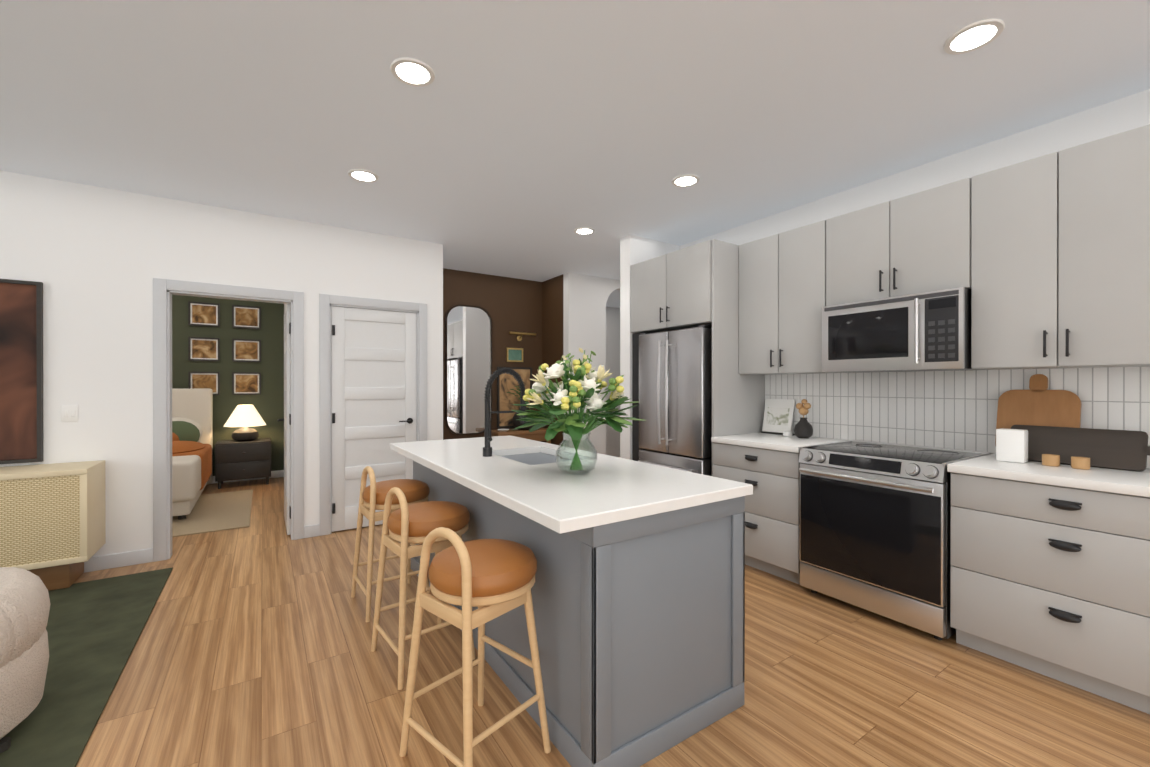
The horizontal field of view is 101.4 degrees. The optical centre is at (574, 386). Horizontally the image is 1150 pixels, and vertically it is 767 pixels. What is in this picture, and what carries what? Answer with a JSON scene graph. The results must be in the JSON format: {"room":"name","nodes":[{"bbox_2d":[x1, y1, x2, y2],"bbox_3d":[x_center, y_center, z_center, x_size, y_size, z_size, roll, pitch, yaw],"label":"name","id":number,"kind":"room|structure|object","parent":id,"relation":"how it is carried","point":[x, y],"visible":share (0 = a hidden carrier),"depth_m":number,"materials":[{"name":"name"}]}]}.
{"room":"kitchen","nodes":[
{"label":"kitchen","id":0,"kind":"room"},
{"bbox_2d":[0,170,442,556],"bbox_3d":[-3.865,-0.055,3.093,6.028,2.720,0.120,0,0,-34],"label":"wall","id":1,"kind":"structure","parent":0,"point":[95,260],"depth_m":3.44,"materials":[{"name":"white paint"}]},
{"bbox_2d":[0,279,42,463],"bbox_3d":[-3.973,-0.096,2.928,0.905,1.208,0.033,0,0,-34],"label":"wall art","id":2,"kind":"object","parent":1,"relation":"attached to","point":[21,371],"visible":0.94,"depth_m":3.13,"materials":[{"name":"brown paint"}]},
{"bbox_2d":[61,405,77,421],"bbox_3d":[-3.499,0.187,3.259,0.080,0.115,0.009,0,0,-34],"label":"switch plate","id":3,"kind":"object","parent":1,"relation":"attached to","point":[69,413],"visible":1,"depth_m":3.26,"materials":[{"name":"white plastic"}]},
{"bbox_2d":[84,548,152,572],"bbox_3d":[-4.738,1.256,2.438,3.846,0.100,0.014,0,0,-34],"label":"baseboard","id":4,"kind":"structure","parent":1,"relation":"attached to","point":[103,562],"depth_m":3.39,"materials":[{"name":"grey paint"}]},
{"bbox_2d":[277,304,290,534],"bbox_3d":[-2.680,0.289,4.339,0.091,2.003,0.845,0,0,-34],"label":"bedroom door","id":5,"kind":"structure","parent":1,"relation":"in","point":[287,469],"depth_m":4.09,"materials":[{"name":"paint"}]},
{"bbox_2d":[153,278,426,561],"bbox_3d":[-2.325,0.249,4.106,2.022,2.108,0.136,0,0,-34],"label":"door frame","id":6,"kind":"structure","parent":1,"relation":"attached to","point":[163,291],"depth_m":3.99,"materials":[{"name":"grey paint"}]},
{"bbox_2d":[331,306,416,531],"bbox_3d":[-1.841,0.290,4.364,0.739,2.000,0.094,0,0,-34],"label":"closet door","id":7,"kind":"structure","parent":1,"relation":"in","point":[373,384],"depth_m":4.34,"materials":[{"name":"paint"}]},
{"bbox_2d":[172,295,283,475],"bbox_3d":[-6.139,-0.060,5.504,4.900,2.720,0.120,0,0,-34],"label":"wall","id":8,"kind":"structure","parent":0,"point":[268,403],"depth_m":6.42,"materials":[{"name":"green paint"}]},
{"bbox_2d":[188,301,219,326],"bbox_3d":[-4.905,-0.952,6.229,0.325,0.310,0.028,0,0,-34],"label":"picture frame","id":9,"kind":"object","parent":8,"relation":"attached to","point":[199,313],"depth_m":6.22,"materials":[{"name":"brown paper"}]},
{"bbox_2d":[188,337,219,360],"bbox_3d":[-4.905,-0.492,6.230,0.325,0.310,0.028,0,0,-34],"label":"picture frame","id":10,"kind":"object","parent":8,"relation":"attached to","point":[208,349],"depth_m":6.22,"materials":[{"name":"brown wood"}]},
{"bbox_2d":[188,372,219,394],"bbox_3d":[-4.905,-0.036,6.230,0.325,0.310,0.028,0,0,-34],"label":"picture frame","id":11,"kind":"object","parent":8,"relation":"attached to","point":[196,380],"depth_m":6.24,"materials":[{"name":"brown wood"}]},
{"bbox_2d":[232,372,260,394],"bbox_3d":[-4.522,-0.036,6.485,0.325,0.310,0.028,0,0,-34],"label":"picture frame","id":12,"kind":"object","parent":8,"relation":"attached to","point":[243,383],"depth_m":6.48,"materials":[{"name":"brown wood"}]},
{"bbox_2d":[232,305,260,328],"bbox_3d":[-4.522,-0.952,6.483,0.325,0.310,0.028,0,0,-34],"label":"picture frame","id":13,"kind":"object","parent":8,"relation":"attached to","point":[248,317],"depth_m":6.48,"materials":[{"name":"brown wood"}]},
{"bbox_2d":[232,339,260,361],"bbox_3d":[-4.522,-0.492,6.484,0.325,0.310,0.028,0,0,-34],"label":"picture frame","id":14,"kind":"object","parent":8,"relation":"attached to","point":[243,350],"depth_m":6.48,"materials":[{"name":"brown wood"}]},
{"bbox_2d":[211,470,283,483],"bbox_3d":[-5.644,1.250,5.754,3.560,0.100,0.014,0,0,-34],"label":"baseboard","id":15,"kind":"structure","parent":8,"relation":"attached to","point":[280,473],"depth_m":6.65,"materials":[{"name":"grey paint"}]},
{"bbox_2d":[443,268,562,444],"bbox_3d":[-1.033,-0.060,5.790,1.912,2.720,0.685,0,0,-34],"label":"wall","id":16,"kind":"structure","parent":0,"point":[508,304],"depth_m":6.11,"materials":[{"name":"brown paint"}]},
{"bbox_2d":[445,304,491,434],"bbox_3d":[-1.309,-0.200,5.827,0.600,1.600,0.033,0,0,-34],"label":"arched mirror","id":17,"kind":"object","parent":16,"relation":"attached to","point":[468,350],"visible":0.81,"depth_m":5.82,"materials":[{"name":"black mirror"}]},
{"bbox_2d":[506,348,522,361],"bbox_3d":[-0.789,-0.411,6.178,0.235,0.180,0.023,0,0,-34],"label":"framed picture","id":18,"kind":"object","parent":16,"relation":"attached to","point":[514,354],"visible":0.98,"depth_m":6.17,"materials":[{"name":"gold metal"}]},
{"bbox_2d":[497,367,531,427],"bbox_3d":[-0.788,0.144,6.173,0.500,0.790,0.031,0,0,-34],"label":"framed picture","id":19,"kind":"object","parent":16,"relation":"attached to","point":[505,384],"visible":0.61,"depth_m":6.13,"materials":[{"name":"brown wood"}]},
{"bbox_2d":[509,332,535,340],"bbox_3d":[-0.703,-0.649,6.170,0.380,0.105,0.129,0,0,-34],"label":"sconce","id":20,"kind":"object","parent":16,"relation":"attached to","point":[519,338],"visible":1,"depth_m":6.15,"materials":[{"name":"gold metal"}]},
{"bbox_2d":[0,0,1149,307],"bbox_3d":[-0.926,-1.465,2.885,11.100,0.100,12.400,0,0,-34],"label":"ceiling","id":21,"kind":"structure","parent":0,"point":[520,138],"depth_m":2.35,"materials":[{"name":"white paint"}]},
{"bbox_2d":[348,169,378,181],"bbox_3d":[-1.419,-1.411,3.159,0.184,0.008,0.184,0,0,-34],"label":"recessed light","id":22,"kind":"object","parent":21,"relation":"in","point":[361,175],"depth_m":3.15,"materials":[{"name":"white plastic"}]},
{"bbox_2d":[390,57,434,86],"bbox_3d":[-0.729,-1.409,2.117,0.184,0.008,0.183,0,0,-34],"label":"recessed light","id":23,"kind":"object","parent":21,"relation":"in","point":[410,71],"depth_m":2.11,"materials":[{"name":"white plastic"}]},
{"bbox_2d":[574,227,594,234],"bbox_3d":[0.087,-1.413,4.289,0.184,0.008,0.184,0,0,-34],"label":"recessed light","id":24,"kind":"object","parent":21,"relation":"in","point":[583,230],"depth_m":4.29,"materials":[{"name":"white plastic"}]},
{"bbox_2d":[672,174,699,186],"bbox_3d":[0.761,-1.411,3.236,0.184,0.008,0.183,0,0,-34],"label":"recessed light","id":25,"kind":"object","parent":21,"relation":"in","point":[686,180],"depth_m":3.22,"materials":[{"name":"white plastic"}]},
{"bbox_2d":[943,18,1004,54],"bbox_3d":[1.609,-1.409,1.903,0.184,0.008,0.184,0,0,-34],"label":"recessed light","id":26,"kind":"object","parent":21,"relation":"in","point":[963,40],"depth_m":1.89,"materials":[{"name":"white plastic"}]},
{"bbox_2d":[563,272,619,454],"bbox_3d":[1.138,-0.062,6.743,3.000,2.720,0.125,0,0,-34],"label":"wall","id":27,"kind":"structure","parent":0,"point":[585,297],"depth_m":6.03,"materials":[{"name":"white paint"}]},
{"bbox_2d":[73,457,1149,766],"bbox_3d":[-0.926,1.355,2.891,11.100,0.100,12.400,0,0,-34],"label":"floor","id":28,"kind":"structure","parent":0,"point":[253,645],"depth_m":2.02,"materials":[{"name":"brown wood"}]},
{"bbox_2d":[0,567,172,766],"bbox_3d":[-2.484,1.306,-0.379,3.490,0.012,6.670,0,0,-34],"label":"rug","id":29,"kind":"object","parent":28,"relation":"on","point":[94,628],"visible":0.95,"depth_m":2.23,"materials":[{"name":"green carpet"}]},
{"bbox_2d":[0,567,49,752],"bbox_3d":[-2.401,1.014,1.590,0.844,0.560,0.848,0,0,-34],"label":"armchair","id":30,"kind":"object","parent":29,"relation":"on","point":[24,616],"visible":1,"depth_m":1.72,"materials":[{"name":"white fabric"}]},
{"bbox_2d":[0,460,105,590],"bbox_3d":[-3.916,0.910,2.730,1.640,0.764,0.417,0,0,-34],"label":"sideboard","id":31,"kind":"object","parent":29,"relation":"on","point":[52,528],"visible":1,"depth_m":2.94,"materials":[{"name":"brown wood"}]},
{"bbox_2d":[172,489,252,536],"bbox_3d":[-4.257,1.296,4.630,1.770,0.012,1.820,0,0,-34],"label":"bedroom rug","id":32,"kind":"object","parent":28,"relation":"on","point":[213,512],"visible":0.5,"depth_m":4.74,"materials":[{"name":"beige carpet"}]},
{"bbox_2d":[172,388,212,519],"bbox_3d":[-4.859,0.659,4.971,1.567,1.256,2.095,0,0,-34],"label":"bed","id":33,"kind":"object","parent":32,"relation":"on","point":[192,443],"visible":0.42,"depth_m":5.46,"materials":[{"name":"beige fabric"}]},
{"bbox_2d":[215,438,270,488],"bbox_3d":[-4.389,1.011,6.249,0.590,0.575,0.495,0,0,-34],"label":"nightstand","id":34,"kind":"object","parent":28,"relation":"on","point":[236,460],"visible":1,"depth_m":6.06,"materials":[{"name":"brown wood"}]},
{"bbox_2d":[223,405,265,440],"bbox_3d":[-4.390,0.486,6.268,0.470,0.474,0.470,0,0,-34],"label":"table lamp","id":35,"kind":"object","parent":34,"relation":"on","point":[245,417],"visible":1,"depth_m":6.16,"materials":[{"name":"fabric"}]},
{"bbox_2d":[351,466,428,621],"bbox_3d":[-1.106,0.891,2.880,0.414,0.832,0.404,0,0,-37],"label":"stool","id":36,"kind":"object","parent":28,"relation":"on","point":[372,497],"visible":0.69,"depth_m":2.76,"materials":[{"name":"brown wood"}]},
{"bbox_2d":[371,487,474,689],"bbox_3d":[-0.725,0.892,2.306,0.414,0.832,0.404,0,0,-40],"label":"stool","id":37,"kind":"object","parent":28,"relation":"on","point":[405,523],"visible":0.88,"depth_m":2.18,"materials":[{"name":"brown wood"}]},
{"bbox_2d":[399,527,550,766],"bbox_3d":[-0.340,0.893,1.696,0.404,0.832,0.414,0,0,40],"label":"stool","id":38,"kind":"object","parent":28,"relation":"on","point":[491,579],"visible":1,"depth_m":1.60,"materials":[{"name":"brown wood"}]},
{"bbox_2d":[491,427,550,443],"bbox_3d":[-0.697,0.927,6.019,0.780,0.745,0.362,0,0,-34],"label":"console table","id":39,"kind":"object","parent":28,"relation":"on","point":[538,434],"visible":0.33,"depth_m":5.90,"materials":[{"name":"brown wood"}]},
{"bbox_2d":[506,386,533,429],"bbox_3d":[-0.663,0.264,5.987,0.454,0.579,0.314,0,0,-34],"label":"vase","id":40,"kind":"object","parent":39,"relation":"on","point":[516,423],"visible":0.23,"depth_m":5.90,"materials":[{"name":"ceramic"}]},
{"bbox_2d":[411,460,744,766],"bbox_3d":[-0.238,0.873,2.653,0.770,0.865,2.240,0,0,-34],"label":"kitchen island","id":41,"kind":"object","parent":28,"relation":"on","point":[638,593],"depth_m":1.71,"materials":[{"name":"paint"}]},
{"bbox_2d":[390,436,752,535],"bbox_3d":[-0.286,0.421,2.621,0.930,0.040,2.276,0,0,-34],"label":"island countertop","id":42,"kind":"structure","parent":41,"relation":"on","point":[618,489],"depth_m":1.95,"materials":[{"name":"white stone"}]},
{"bbox_2d":[482,368,526,455],"bbox_3d":[-0.398,0.145,2.749,0.280,0.511,0.092,0,0,-34],"label":"faucet","id":43,"kind":"object","parent":42,"relation":"on","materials":[{"name":"black metal"}]},
{"bbox_2d":[498,452,573,463],"bbox_3d":[-0.227,0.549,2.766,0.430,0.242,0.640,0,0,-34],"label":"sink","id":44,"kind":"object","parent":42,"relation":"in","point":[530,457],"depth_m":2.95,"materials":[{"name":"grey metal"}]},
{"bbox_2d":[512,348,646,474],"bbox_3d":[0.006,0.113,2.177,0.625,0.575,0.625,0,0,-34],"label":"flower vase","id":45,"kind":"object","parent":42,"relation":"on","point":[583,386],"visible":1,"depth_m":2.11,"materials":[{"name":"clear glass"}]},
{"bbox_2d":[632,324,711,475],"bbox_3d":[0.984,0.405,4.163,0.748,1.795,0.892,0,0,-34],"label":"refrigerator","id":46,"kind":"object","parent":28,"relation":"on","point":[672,383],"visible":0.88,"depth_m":3.86,"materials":[{"name":"silver metal"}]},
{"bbox_2d":[712,443,801,583],"bbox_3d":[1.513,0.864,3.478,0.656,0.880,0.696,0,0,-34],"label":"base cabinet","id":47,"kind":"object","parent":28,"relation":"on","point":[772,512],"depth_m":3.20,"materials":[{"name":"beige paint"}]},
{"bbox_2d":[711,431,849,454],"bbox_3d":[1.505,0.404,3.469,0.666,0.040,0.701,0,0,-34],"label":"countertop","id":48,"kind":"structure","parent":47,"relation":"on","point":[769,442],"depth_m":3.34,"materials":[{"name":"white stone"}]},
{"bbox_2d":[761,399,794,434],"bbox_3d":[1.630,0.243,3.779,0.067,0.280,0.270,0,0,-34],"label":"framed botanical print","id":49,"kind":"object","parent":48,"relation":"on","point":[778,416],"visible":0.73,"depth_m":3.77,"materials":[{"name":"white paper"}]},
{"bbox_2d":[783,431,792,435],"bbox_3d":[1.641,0.363,3.631,0.068,0.040,0.067,0,0,-34],"label":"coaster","id":50,"kind":"object","parent":48,"relation":"on","point":[787,433],"visible":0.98,"depth_m":3.61,"materials":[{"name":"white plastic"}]},
{"bbox_2d":[794,399,812,437],"bbox_3d":[1.696,0.239,3.493,0.130,0.289,0.130,0,0,-34],"label":"bud vase","id":51,"kind":"object","parent":48,"relation":"on","point":[803,428],"visible":1,"depth_m":3.46,"materials":[{"name":"ceramic"}]},
{"bbox_2d":[798,440,990,639],"bbox_3d":[1.886,0.843,2.835,0.728,0.925,0.762,0,0,-34],"label":"range","id":52,"kind":"object","parent":28,"relation":"on","point":[875,527],"visible":0.9,"depth_m":2.60,"materials":[{"name":"silver metal"}]},
{"bbox_2d":[948,471,1149,713],"bbox_3d":[2.367,0.867,2.190,0.656,0.880,0.816,0,0,-34],"label":"base cabinet","id":53,"kind":"object","parent":28,"relation":"on","point":[1050,571],"depth_m":2.03,"materials":[{"name":"beige paint"}]},
{"bbox_2d":[947,453,1149,498],"bbox_3d":[2.588,0.407,1.836,0.666,0.040,1.659,0,0,-34],"label":"countertop","id":54,"kind":"structure","parent":53,"relation":"on","point":[1113,481],"depth_m":2.09,"materials":[{"name":"white stone"}]},
{"bbox_2d":[996,428,1027,462],"bbox_3d":[2.242,0.303,2.416,0.070,0.164,0.110,0,0,-34],"label":"napkin holder","id":55,"kind":"object","parent":54,"relation":"on","point":[1011,445],"visible":0.98,"depth_m":2.39,"materials":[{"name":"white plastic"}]},
{"bbox_2d":[995,374,1080,445],"bbox_3d":[2.455,0.160,2.503,0.106,0.450,0.320,0,0,-34],"label":"cutting board","id":56,"kind":"object","parent":54,"relation":"on","point":[1038,403],"visible":0.62,"depth_m":2.50,"materials":[{"name":"brown wood"}]},
{"bbox_2d":[1042,454,1059,466],"bbox_3d":[2.314,0.359,2.290,0.062,0.052,0.062,0,0,-34],"label":"cup","id":57,"kind":"object","parent":54,"relation":"on","point":[1050,460],"visible":1,"depth_m":2.27,"materials":[{"name":"brown wood"}]},
{"bbox_2d":[1011,425,1149,471],"bbox_3d":[2.507,0.296,2.247,0.097,0.180,0.655,0,0,-34],"label":"serving tray","id":58,"kind":"object","parent":54,"relation":"on","point":[1128,450],"visible":0.88,"depth_m":2.26,"materials":[{"name":"black wood"}]},
{"bbox_2d":[1071,456,1089,469],"bbox_3d":[2.369,0.360,2.206,0.062,0.052,0.062,0,0,-34],"label":"cup","id":59,"kind":"object","parent":54,"relation":"on","point":[1080,463],"visible":0.98,"depth_m":2.19,"materials":[{"name":"brown wood"}]},
{"bbox_2d":[606,307,619,456],"bbox_3d":[0.200,-0.065,8.266,2.880,2.720,0.120,0,0,-34],"label":"wall","id":60,"kind":"structure","parent":0,"point":[612,363],"depth_m":8.51,"materials":[{"name":"white paint"}]},
{"bbox_2d":[620,234,679,459],"bbox_3d":[1.856,-0.059,5.369,3.320,2.720,0.140,0,0,-34],"label":"wall","id":61,"kind":"structure","parent":0,"point":[634,249],"depth_m":4.45,"materials":[{"name":"white paint"}]},
{"bbox_2d":[680,89,1149,467],"bbox_3d":[2.896,-0.053,2.099,0.120,2.720,6.460,0,0,-34],"label":"wall","id":62,"kind":"structure","parent":0,"point":[1127,113],"depth_m":2.81,"materials":[{"name":"white paint"}]},
{"bbox_2d":[631,240,711,332],"bbox_3d":[1.047,-0.812,4.179,0.656,0.630,0.936,0,0,-34],"label":"upper cabinet","id":63,"kind":"object","parent":62,"relation":"attached to","point":[671,291],"depth_m":3.93,"materials":[{"name":"beige paint"}]},
{"bbox_2d":[739,220,840,374],"bbox_3d":[1.640,-0.611,3.560,0.351,1.030,0.696,0,0,-34],"label":"upper cabinet","id":64,"kind":"object","parent":62,"relation":"attached to","point":[783,276],"depth_m":3.43,"materials":[{"name":"beige paint"}]},
{"bbox_2d":[827,178,970,305],"bbox_3d":[2.049,-0.827,2.943,0.351,0.595,0.777,0,0,-34],"label":"upper cabinet","id":65,"kind":"object","parent":62,"relation":"attached to","point":[920,242],"depth_m":2.79,"materials":[{"name":"beige paint"}]},
{"bbox_2d":[822,287,984,372],"bbox_3d":[1.997,-0.311,2.906,0.463,0.432,0.758,0,0,-34],"label":"microwave","id":66,"kind":"object","parent":65,"relation":"attached to","point":[926,331],"visible":1,"depth_m":2.73,"materials":[{"name":"silver metal"}]},
{"bbox_2d":[765,367,1149,467],"bbox_3d":[2.462,0.146,2.639,0.008,0.480,3.140,0,0,-34],"label":"tile backsplash","id":67,"kind":"structure","parent":62,"relation":"attached to","point":[950,409],"depth_m":2.92,"materials":[{"name":"white tile"}]},
{"bbox_2d":[971,124,1149,369],"bbox_3d":[2.448,-0.609,2.341,0.351,1.030,0.663,0,0,-34],"label":"upper cabinet","id":68,"kind":"object","parent":62,"relation":"attached to","point":[1045,259],"depth_m":2.22,"materials":[{"name":"beige paint"}]}
]}

